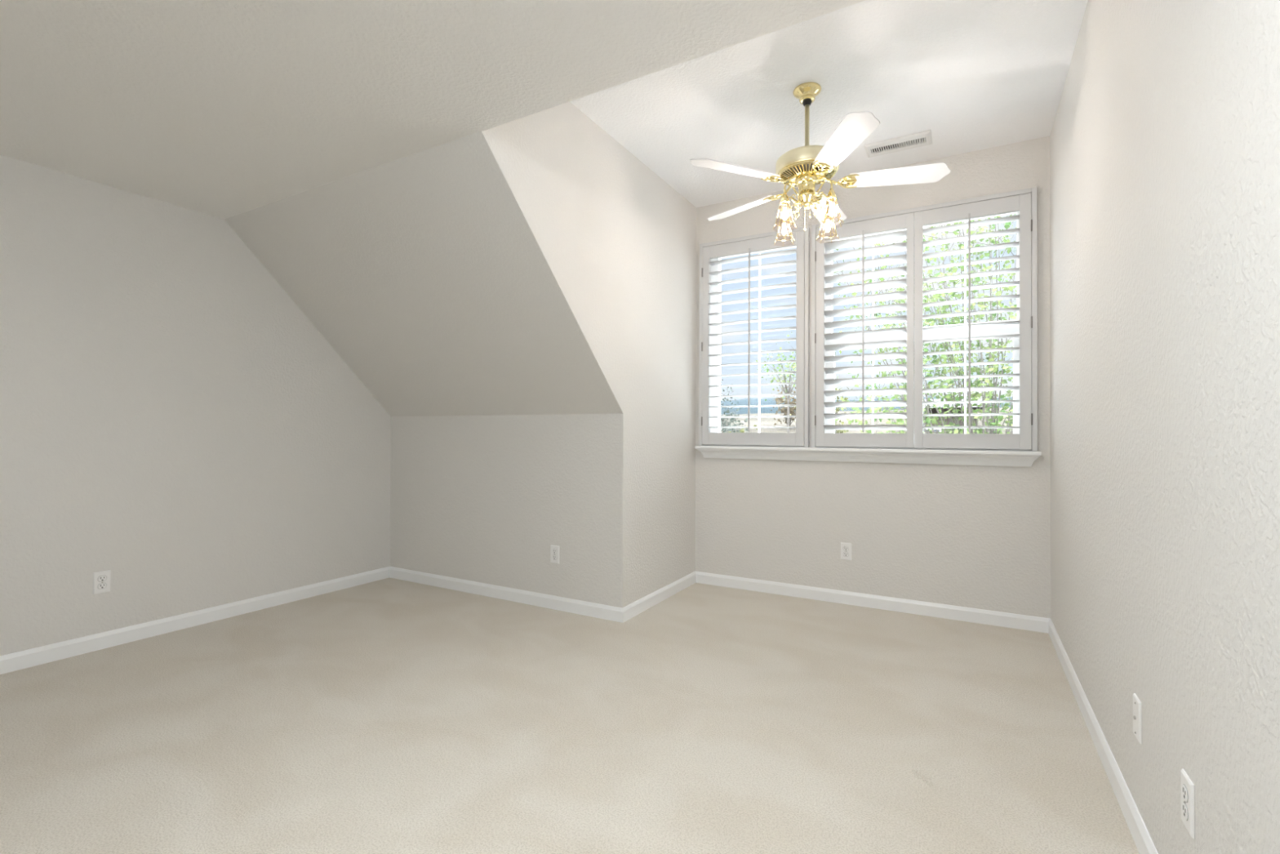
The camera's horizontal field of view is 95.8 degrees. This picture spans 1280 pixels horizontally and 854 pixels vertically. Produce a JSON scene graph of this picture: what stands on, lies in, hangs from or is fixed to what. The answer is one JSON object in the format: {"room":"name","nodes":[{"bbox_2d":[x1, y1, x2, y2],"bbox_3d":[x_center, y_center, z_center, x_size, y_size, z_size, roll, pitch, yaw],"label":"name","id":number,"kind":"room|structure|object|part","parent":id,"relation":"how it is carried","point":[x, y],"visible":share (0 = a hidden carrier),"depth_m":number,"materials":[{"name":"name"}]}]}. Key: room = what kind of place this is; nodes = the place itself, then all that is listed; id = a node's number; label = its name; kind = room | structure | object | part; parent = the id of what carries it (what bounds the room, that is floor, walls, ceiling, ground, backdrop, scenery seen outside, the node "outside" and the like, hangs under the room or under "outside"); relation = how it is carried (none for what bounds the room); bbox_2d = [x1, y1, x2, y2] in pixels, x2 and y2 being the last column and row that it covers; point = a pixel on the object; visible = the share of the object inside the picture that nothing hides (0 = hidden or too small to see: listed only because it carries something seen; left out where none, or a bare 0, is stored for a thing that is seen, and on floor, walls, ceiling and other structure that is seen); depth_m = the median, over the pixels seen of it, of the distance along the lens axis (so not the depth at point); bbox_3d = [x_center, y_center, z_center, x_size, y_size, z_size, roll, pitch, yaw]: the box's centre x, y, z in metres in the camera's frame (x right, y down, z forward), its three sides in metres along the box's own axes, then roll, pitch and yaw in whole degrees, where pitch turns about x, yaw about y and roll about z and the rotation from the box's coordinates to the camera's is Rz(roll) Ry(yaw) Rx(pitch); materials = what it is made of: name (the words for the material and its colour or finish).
{"room":"empty attic bedroom","nodes":[
{"label":"empty attic bedroom","id":0,"kind":"room"},
{"bbox_2d":[0,154,391,655],"bbox_3d":[-3.305,-0.090,2.329,0.140,2.590,5.486,0,-1,29],"label":"wall","id":1,"kind":"structure","parent":0,"point":[173,423],"depth_m":3.24,"materials":[{"name":"white paint"}]},
{"bbox_2d":[93,569,111,594],"bbox_3d":[-2.822,0.814,3.032,0.009,0.114,0.070,0,-1,29],"label":"wall outlet","id":2,"kind":"object","parent":1,"relation":"attached to","point":[101,580],"visible":1,"depth_m":3.03,"materials":[{"name":"white plastic"}]},
{"bbox_2d":[97,582,106,589],"bbox_3d":[-2.821,0.834,3.031,0.001,0.030,0.037,0,-1,29],"label":"receptacle","id":3,"kind":"object","parent":2,"relation":"attached to","point":[100,585],"depth_m":3.03,"materials":[{"name":"white plastic"}]},
{"bbox_2d":[97,575,106,582],"bbox_3d":[-2.821,0.795,3.032,0.001,0.030,0.037,0,-1,29],"label":"receptacle","id":4,"kind":"object","parent":2,"relation":"attached to","point":[100,578],"depth_m":3.03,"materials":[{"name":"white plastic"}]},
{"bbox_2d":[0,566,389,674],"bbox_3d":[-3.245,1.112,2.281,0.012,0.084,5.206,0,-1,29],"label":"baseboard","id":5,"kind":"structure","parent":1,"relation":"attached to","point":[11,662],"depth_m":3.29,"materials":[{"name":"white paint"}]},
{"bbox_2d":[224,131,622,416],"bbox_3d":[-1.315,-0.736,3.588,2.189,1.298,1.310,0,-1,29],"label":"ceiling","id":6,"kind":"structure","parent":0,"point":[425,272],"depth_m":3.35,"materials":[{"name":"white paint"}]},
{"bbox_2d":[0,0,866,219],"bbox_3d":[-1.710,-1.353,0.682,4.539,0.120,4.160,0,-1,29],"label":"ceiling","id":7,"kind":"structure","parent":0,"point":[224,109],"depth_m":2.09,"materials":[{"name":"white paint"}]},
{"bbox_2d":[390,413,623,607],"bbox_3d":[-1.034,0.555,4.086,2.189,1.352,0.100,0,-1,29],"label":"wall","id":8,"kind":"structure","parent":0,"point":[482,499],"depth_m":3.93,"materials":[{"name":"white paint"}]},
{"bbox_2d":[389,566,622,622],"bbox_3d":[-1.037,1.138,4.017,2.152,0.084,0.012,0,-1,29],"label":"baseboard","id":9,"kind":"structure","parent":8,"relation":"attached to","point":[556,602],"depth_m":3.91,"materials":[{"name":"white paint"}]},
{"bbox_2d":[550,544,559,563],"bbox_3d":[-0.553,0.826,3.749,0.070,0.114,0.009,0,-1,29],"label":"wall outlet","id":10,"kind":"object","parent":8,"relation":"attached to","point":[554,558],"visible":1,"depth_m":3.74,"materials":[{"name":"white plastic"}]},
{"bbox_2d":[0,577,1139,853],"bbox_3d":[-1.079,1.210,1.677,4.659,0.139,6.564,0,-1,29],"label":"floor","id":11,"kind":"structure","parent":0,"point":[388,715],"depth_m":2.20,"materials":[{"name":"beige carpet"}]},
{"bbox_2d":[482,102,696,608],"bbox_3d":[-0.145,-0.287,3.556,0.120,3.034,2.402,0,-1,29],"label":"wall","id":12,"kind":"structure","parent":0,"point":[618,241],"depth_m":3.62,"materials":[{"name":"white paint"}]},
{"bbox_2d":[622,571,695,622],"bbox_3d":[0.160,1.143,3.960,0.012,0.084,1.090,0,-1,29],"label":"baseboard","id":13,"kind":"structure","parent":12,"relation":"attached to","point":[644,603],"depth_m":3.87,"materials":[{"name":"white paint"}]},
{"bbox_2d":[569,0,1088,207],"bbox_3d":[0.795,-1.765,2.904,2.359,0.120,2.404,0,-1,29],"label":"ceiling","id":14,"kind":"structure","parent":0,"point":[977,75],"depth_m":2.93,"materials":[{"name":"white paint"}]},
{"bbox_2d":[689,82,951,246],"bbox_3d":[0.876,-1.337,2.965,1.260,0.734,1.211,0,-1,29],"label":"ceiling fan","id":15,"kind":"object","parent":14,"relation":"hanging from","point":[803,167],"visible":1,"depth_m":2.82,"materials":[{"name":"white wood"}]},
{"bbox_3d":[0.450,-1.229,2.755,0.470,0.006,0.143,0,13,-23],"label":"blade","id":16,"kind":"part","parent":15,"relation":"part of","materials":[{"name":"white wood"}]},
{"bbox_3d":[0.565,-1.224,3.243,0.143,0.006,0.470,-18,11,-39],"label":"blade","id":17,"kind":"part","parent":15,"relation":"part of","materials":[{"name":"white wood"}]},
{"bbox_3d":[0.762,-1.046,3.050,0.023,0.059,0.023,0,-1,38],"label":"light bulb","id":18,"kind":"part","parent":15,"relation":"part of","materials":[{"name":"white glass"}]},
{"bbox_3d":[0.762,-1.035,3.050,0.119,0.130,0.104,0,-1,38],"label":"shade frame","id":19,"kind":"part","parent":15,"relation":"part of","materials":[{"name":"white glass"}]},
{"bbox_3d":[0.711,-1.048,2.837,0.023,0.059,0.023,0,-1,38],"label":"light bulb","id":20,"kind":"part","parent":15,"relation":"part of","materials":[{"name":"white glass"}]},
{"bbox_3d":[0.711,-1.037,2.837,0.104,0.130,0.119,0,-1,38],"label":"shade frame","id":21,"kind":"part","parent":15,"relation":"part of","materials":[{"name":"gold metal"}]},
{"bbox_3d":[0.794,-1.139,2.999,0.009,0.134,0.132,1,-1,-32],"label":"lamp arm","id":22,"kind":"part","parent":15,"relation":"part of","materials":[{"name":"gold metal"}]},
{"bbox_3d":[0.763,-1.140,2.870,0.132,0.134,0.009,1,-1,-32],"label":"lamp arm","id":23,"kind":"part","parent":15,"relation":"part of","materials":[{"name":"gold metal"}]},
{"bbox_3d":[0.923,-1.139,2.968,0.132,0.134,0.009,1,-1,-32],"label":"lamp arm","id":24,"kind":"part","parent":15,"relation":"part of","materials":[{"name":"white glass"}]},
{"bbox_3d":[0.892,-1.140,2.839,0.009,0.134,0.132,1,-1,-32],"label":"lamp arm","id":25,"kind":"part","parent":15,"relation":"part of","materials":[{"name":"gold metal"}]},
{"bbox_3d":[0.975,-1.034,2.999,0.104,0.130,0.119,0,-1,38],"label":"shade frame","id":26,"kind":"part","parent":15,"relation":"part of","materials":[{"name":"white glass"}]},
{"bbox_3d":[0.975,-1.045,2.999,0.023,0.059,0.023,0,-1,38],"label":"light bulb","id":27,"kind":"part","parent":15,"relation":"part of","materials":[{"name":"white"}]},
{"bbox_3d":[1.065,-1.222,3.285,0.143,0.006,0.470,-16,-9,30],"label":"blade","id":28,"kind":"part","parent":15,"relation":"part of","materials":[{"name":"white"}]},
{"bbox_3d":[0.924,-1.036,2.786,0.119,0.130,0.104,0,-1,38],"label":"shade frame","id":29,"kind":"part","parent":15,"relation":"part of","materials":[{"name":"white glass"}]},
{"bbox_3d":[0.924,-1.047,2.786,0.023,0.059,0.023,0,-1,38],"label":"light bulb","id":30,"kind":"part","parent":15,"relation":"part of","materials":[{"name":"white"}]},
{"bbox_3d":[0.879,-1.230,2.494,0.143,0.006,0.470,14,-2,-4],"label":"blade","id":31,"kind":"part","parent":15,"relation":"part of","materials":[{"name":"white wood"}]},
{"bbox_3d":[1.259,-1.225,2.822,0.470,0.006,0.143,0,-15,13],"label":"blade","id":32,"kind":"part","parent":15,"relation":"part of","materials":[{"name":"white wood"}]},
{"bbox_2d":[863,129,932,157],"bbox_3d":[1.548,-1.690,3.466,0.360,0.012,0.180,0,-1,29],"label":"ceiling vent","id":33,"kind":"object","parent":14,"relation":"in","point":[922,139],"visible":1,"depth_m":3.45,"materials":[{"name":"white metal"}]},
{"bbox_2d":[694,136,1050,617],"bbox_3d":[1.372,-0.276,3.946,2.379,3.034,0.232,0,-1,29],"label":"wall","id":34,"kind":"structure","parent":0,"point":[973,536],"depth_m":3.75,"materials":[{"name":"white paint"}]},
{"bbox_2d":[701,231,804,445],"bbox_3d":[0.808,-0.617,4.210,0.770,1.500,0.103,0,-1,29],"label":"plantation shutter","id":35,"kind":"object","parent":34,"relation":"attached to","point":[766,243],"visible":1,"depth_m":4.17,"materials":[{"name":"white paint"}]},
{"bbox_3d":[0.789,-0.627,4.171,0.011,1.325,0.018,0,-1,29],"label":"tilt rod","id":36,"kind":"part","parent":35,"relation":"part of","materials":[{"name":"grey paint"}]},
{"bbox_3d":[0.811,0.087,4.209,0.655,0.092,0.028,0,-1,29],"label":"rail","id":37,"kind":"part","parent":35,"relation":"part of","materials":[{"name":"white paint"}]},
{"bbox_3d":[0.817,-1.321,4.221,0.655,0.092,0.028,0,-1,29],"label":"rail","id":38,"kind":"part","parent":35,"relation":"part of","materials":[{"name":"white paint"}]},
{"bbox_2d":[710,245,796,432],"bbox_3d":[0.873,-0.623,4.319,0.760,1.450,0.060,0,-1,29],"label":"window","id":39,"kind":"structure","parent":34,"relation":"attached to","point":[714,391],"depth_m":4.45,"materials":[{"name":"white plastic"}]},
{"bbox_3d":[0.816,-0.626,4.216,0.821,1.538,0.036,0,-1,29],"label":"shutter frame","id":40,"kind":"part","parent":34,"relation":"part of","materials":[{"name":"white wood"}]},
{"bbox_2d":[840,542,851,559],"bbox_3d":[1.387,0.837,3.892,0.070,0.114,0.009,0,-1,29],"label":"wall outlet","id":41,"kind":"object","parent":34,"relation":"attached to","point":[846,548],"visible":1,"depth_m":3.89,"materials":[{"name":"white plastic"}]},
{"bbox_2d":[843,551,848,556],"bbox_3d":[1.386,0.857,3.889,0.034,0.028,0.002,0,-1,29],"label":"receptacle","id":42,"kind":"object","parent":41,"relation":"attached to","point":[845,553],"depth_m":3.89,"materials":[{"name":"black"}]},
{"bbox_2d":[843,546,848,551],"bbox_3d":[1.386,0.818,3.890,0.034,0.028,0.002,0,-1,29],"label":"receptacle","id":43,"kind":"object","parent":41,"relation":"attached to","point":[845,548],"depth_m":3.89,"materials":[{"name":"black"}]},
{"bbox_2d":[814,212,914,448],"bbox_3d":[1.477,-0.617,3.832,0.617,1.500,0.097,0,-1,29],"label":"plantation shutter","id":44,"kind":"object","parent":34,"relation":"attached to","point":[904,221],"visible":0.99,"depth_m":3.81,"materials":[{"name":"white paint"}]},
{"bbox_3d":[1.466,-0.628,3.793,0.011,1.325,0.018,0,-1,29],"label":"tilt rod","id":45,"kind":"part","parent":44,"relation":"part of","materials":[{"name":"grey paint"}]},
{"bbox_3d":[1.492,-1.321,3.840,0.513,0.092,0.028,0,-1,29],"label":"rail","id":46,"kind":"part","parent":44,"relation":"part of","materials":[{"name":"white paint"}]},
{"bbox_3d":[1.486,0.087,3.828,0.513,0.092,0.028,0,-1,29],"label":"rail","id":47,"kind":"part","parent":44,"relation":"part of","materials":[{"name":"white paint"}]},
{"bbox_2d":[694,570,1049,633],"bbox_3d":[1.395,1.148,3.882,2.239,0.084,0.012,0,-1,29],"label":"baseboard","id":48,"kind":"structure","parent":34,"relation":"attached to","point":[1025,622],"depth_m":3.77,"materials":[{"name":"white paint"}]},
{"bbox_2d":[824,212,1019,433],"bbox_3d":[1.810,-0.624,3.788,1.230,1.450,0.064,0,-1,29],"label":"window","id":49,"kind":"structure","parent":34,"relation":"attached to","point":[1006,329],"depth_m":3.66,"materials":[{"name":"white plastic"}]},
{"bbox_3d":[1.816,-0.606,3.776,1.092,0.085,0.050,0,-1,29],"label":"meeting rail","id":50,"kind":"part","parent":49,"relation":"part of","materials":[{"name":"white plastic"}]},
{"bbox_3d":[1.811,-0.249,3.766,1.092,0.630,0.034,0,-1,29],"label":"sash","id":51,"kind":"part","parent":49,"relation":"part of","materials":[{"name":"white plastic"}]},
{"bbox_3d":[1.753,-0.627,3.687,1.290,1.538,0.036,0,-1,29],"label":"shutter frame","id":52,"kind":"part","parent":34,"relation":"part of","materials":[{"name":"white wood"}]},
{"bbox_2d":[914,192,1032,449],"bbox_3d":[2.019,-0.618,3.526,0.623,1.500,0.103,0,-1,29],"label":"plantation shutter","id":53,"kind":"object","parent":34,"relation":"attached to","point":[1021,203],"visible":1,"depth_m":3.50,"materials":[{"name":"white paint"}]},
{"bbox_3d":[1.992,-0.628,3.493,0.011,1.325,0.018,0,-1,29],"label":"tilt rod","id":54,"kind":"part","parent":53,"relation":"part of","materials":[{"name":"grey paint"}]},
{"bbox_3d":[2.019,-1.322,3.543,0.512,0.092,0.028,0,-1,29],"label":"rail","id":55,"kind":"part","parent":53,"relation":"part of","materials":[{"name":"white paint"}]},
{"bbox_3d":[2.013,0.087,3.530,0.512,0.092,0.028,0,-1,29],"label":"rail","id":56,"kind":"part","parent":53,"relation":"part of","materials":[{"name":"white paint"}]},
{"bbox_2d":[1049,0,1279,853],"bbox_3d":[0.896,-0.309,0.580,0.140,3.034,6.564,0,-1,29],"label":"wall","id":57,"kind":"structure","parent":0,"point":[1165,135],"depth_m":1.35,"materials":[{"name":"white paint"}]},
{"bbox_2d":[1048,617,1158,853],"bbox_3d":[0.823,1.116,0.604,0.012,0.084,6.284,0,-1,29],"label":"baseboard","id":58,"kind":"structure","parent":57,"relation":"attached to","point":[1144,844],"depth_m":1.94,"materials":[{"name":"white paint"}]},
{"bbox_2d":[1133,693,1142,744],"bbox_3d":[1.407,0.825,1.640,0.010,0.114,0.070,0,-1,29],"label":"cable jack","id":59,"kind":"object","parent":57,"relation":"attached to","point":[1137,728],"visible":1,"depth_m":1.62,"materials":[{"name":"white plastic"}]},
{"bbox_2d":[1180,768,1195,839],"bbox_3d":[1.198,0.823,1.267,0.009,0.114,0.070,0,-1,29],"label":"wall outlet","id":60,"kind":"object","parent":57,"relation":"attached to","point":[1187,785],"visible":1,"depth_m":1.25,"materials":[{"name":"white plastic"}]},
{"bbox_2d":[1182,802,1188,820],"bbox_3d":[1.196,0.842,1.268,0.003,0.030,0.037,0,-1,29],"label":"receptacle","id":61,"kind":"object","parent":60,"relation":"attached to","point":[1184,805],"depth_m":1.27,"materials":[{"name":"white plastic"}]},
{"bbox_2d":[1182,784,1188,802],"bbox_3d":[1.196,0.803,1.268,0.003,0.030,0.037,0,-1,29],"label":"receptacle","id":62,"kind":"object","parent":60,"relation":"attached to","point":[1184,787],"depth_m":1.26,"materials":[{"name":"white plastic"}]},
{"label":"outside","id":63,"kind":"structure","parent":0,"visible":0},
{"bbox_2d":[720,407,1013,433],"bbox_3d":[10.364,1.206,33.621,75.000,6.639,60.000,0,-1,29],"label":"ground","id":64,"kind":"structure","parent":63,"point":[764,421],"depth_m":35.77,"materials":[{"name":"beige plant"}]},
{"bbox_2d":[720,379,746,432],"bbox_3d":[3.283,-0.254,25.640,2.751,4.093,2.481,0,-1,29],"label":"shrub","id":65,"kind":"object","parent":64,"relation":"on","point":[727,424],"visible":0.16,"depth_m":25.80,"materials":[{"name":"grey plant"}]},
{"bbox_2d":[720,408,747,432],"bbox_3d":[3.734,0.607,23.671,2.126,2.967,2.087,0,-1,29],"label":"shrub","id":66,"kind":"object","parent":64,"relation":"on","point":[731,415],"visible":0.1,"depth_m":23.64,"materials":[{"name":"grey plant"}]},
{"bbox_2d":[728,424,778,432],"bbox_3d":[4.149,1.321,20.689,2.135,2.818,1.766,0,-1,-8],"label":"shrub","id":67,"kind":"object","parent":64,"relation":"on","point":[742,430],"visible":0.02,"depth_m":20.95,"materials":[{"name":"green plant"}]},
{"bbox_2d":[755,332,795,432],"bbox_3d":[3.129,1.153,12.499,1.364,6.347,1.361,0,-1,-16],"label":"leafy tree","id":68,"kind":"object","parent":64,"relation":"on","point":[785,391],"visible":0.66,"depth_m":12.57,"materials":[{"name":"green plant"}]},
{"bbox_2d":[770,386,795,429],"bbox_3d":[7.820,-1.101,30.062,1.931,2.494,2.087,0,-1,29],"label":"shrub","id":69,"kind":"object","parent":64,"relation":"on","point":[780,401],"visible":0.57,"depth_m":29.95,"materials":[{"name":"grey plant"}]},
{"bbox_2d":[789,386,853,433],"bbox_3d":[8.147,-0.489,25.586,2.156,3.089,2.869,0,-1,-14],"label":"shrub","id":70,"kind":"object","parent":64,"relation":"on","point":[837,409],"visible":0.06,"depth_m":25.22,"materials":[{"name":"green plant"}]},
{"bbox_2d":[848,383,906,433],"bbox_3d":[7.768,0.507,18.494,3.169,4.160,1.925,0,-1,9],"label":"shrub","id":71,"kind":"object","parent":64,"relation":"on","point":[868,384],"visible":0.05,"depth_m":18.57,"materials":[{"name":"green plant"}]},
{"bbox_2d":[832,213,1017,433],"bbox_3d":[4.616,-0.193,8.114,4.743,8.986,3.515,0,-1,29],"label":"leafy tree","id":72,"kind":"object","parent":64,"relation":"on","point":[953,359],"visible":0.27,"depth_m":8.02,"materials":[{"name":"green plant"}]},
{"bbox_2d":[923,398,982,431],"bbox_3d":[15.432,1.032,29.173,3.200,4.900,7.000,0,-1,29],"label":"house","id":73,"kind":"structure","parent":64,"relation":"on","point":[934,411],"depth_m":26.60,"materials":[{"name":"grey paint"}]},
{"bbox_2d":[960,416,1010,433],"bbox_3d":[10.631,1.093,16.990,2.436,2.953,2.212,0,-1,29],"label":"shrub","id":74,"kind":"object","parent":64,"relation":"on","point":[981,416],"visible":0.03,"depth_m":16.69,"materials":[{"name":"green plant"}]},
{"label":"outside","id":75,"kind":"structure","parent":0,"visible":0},
{"bbox_2d":[721,395,1013,414],"bbox_3d":[40.584,-1.333,183.810,330.000,20.645,60.000,0,-1,29],"label":"hills","id":76,"kind":"structure","parent":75,"point":[753,401],"depth_m":180.59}
]}

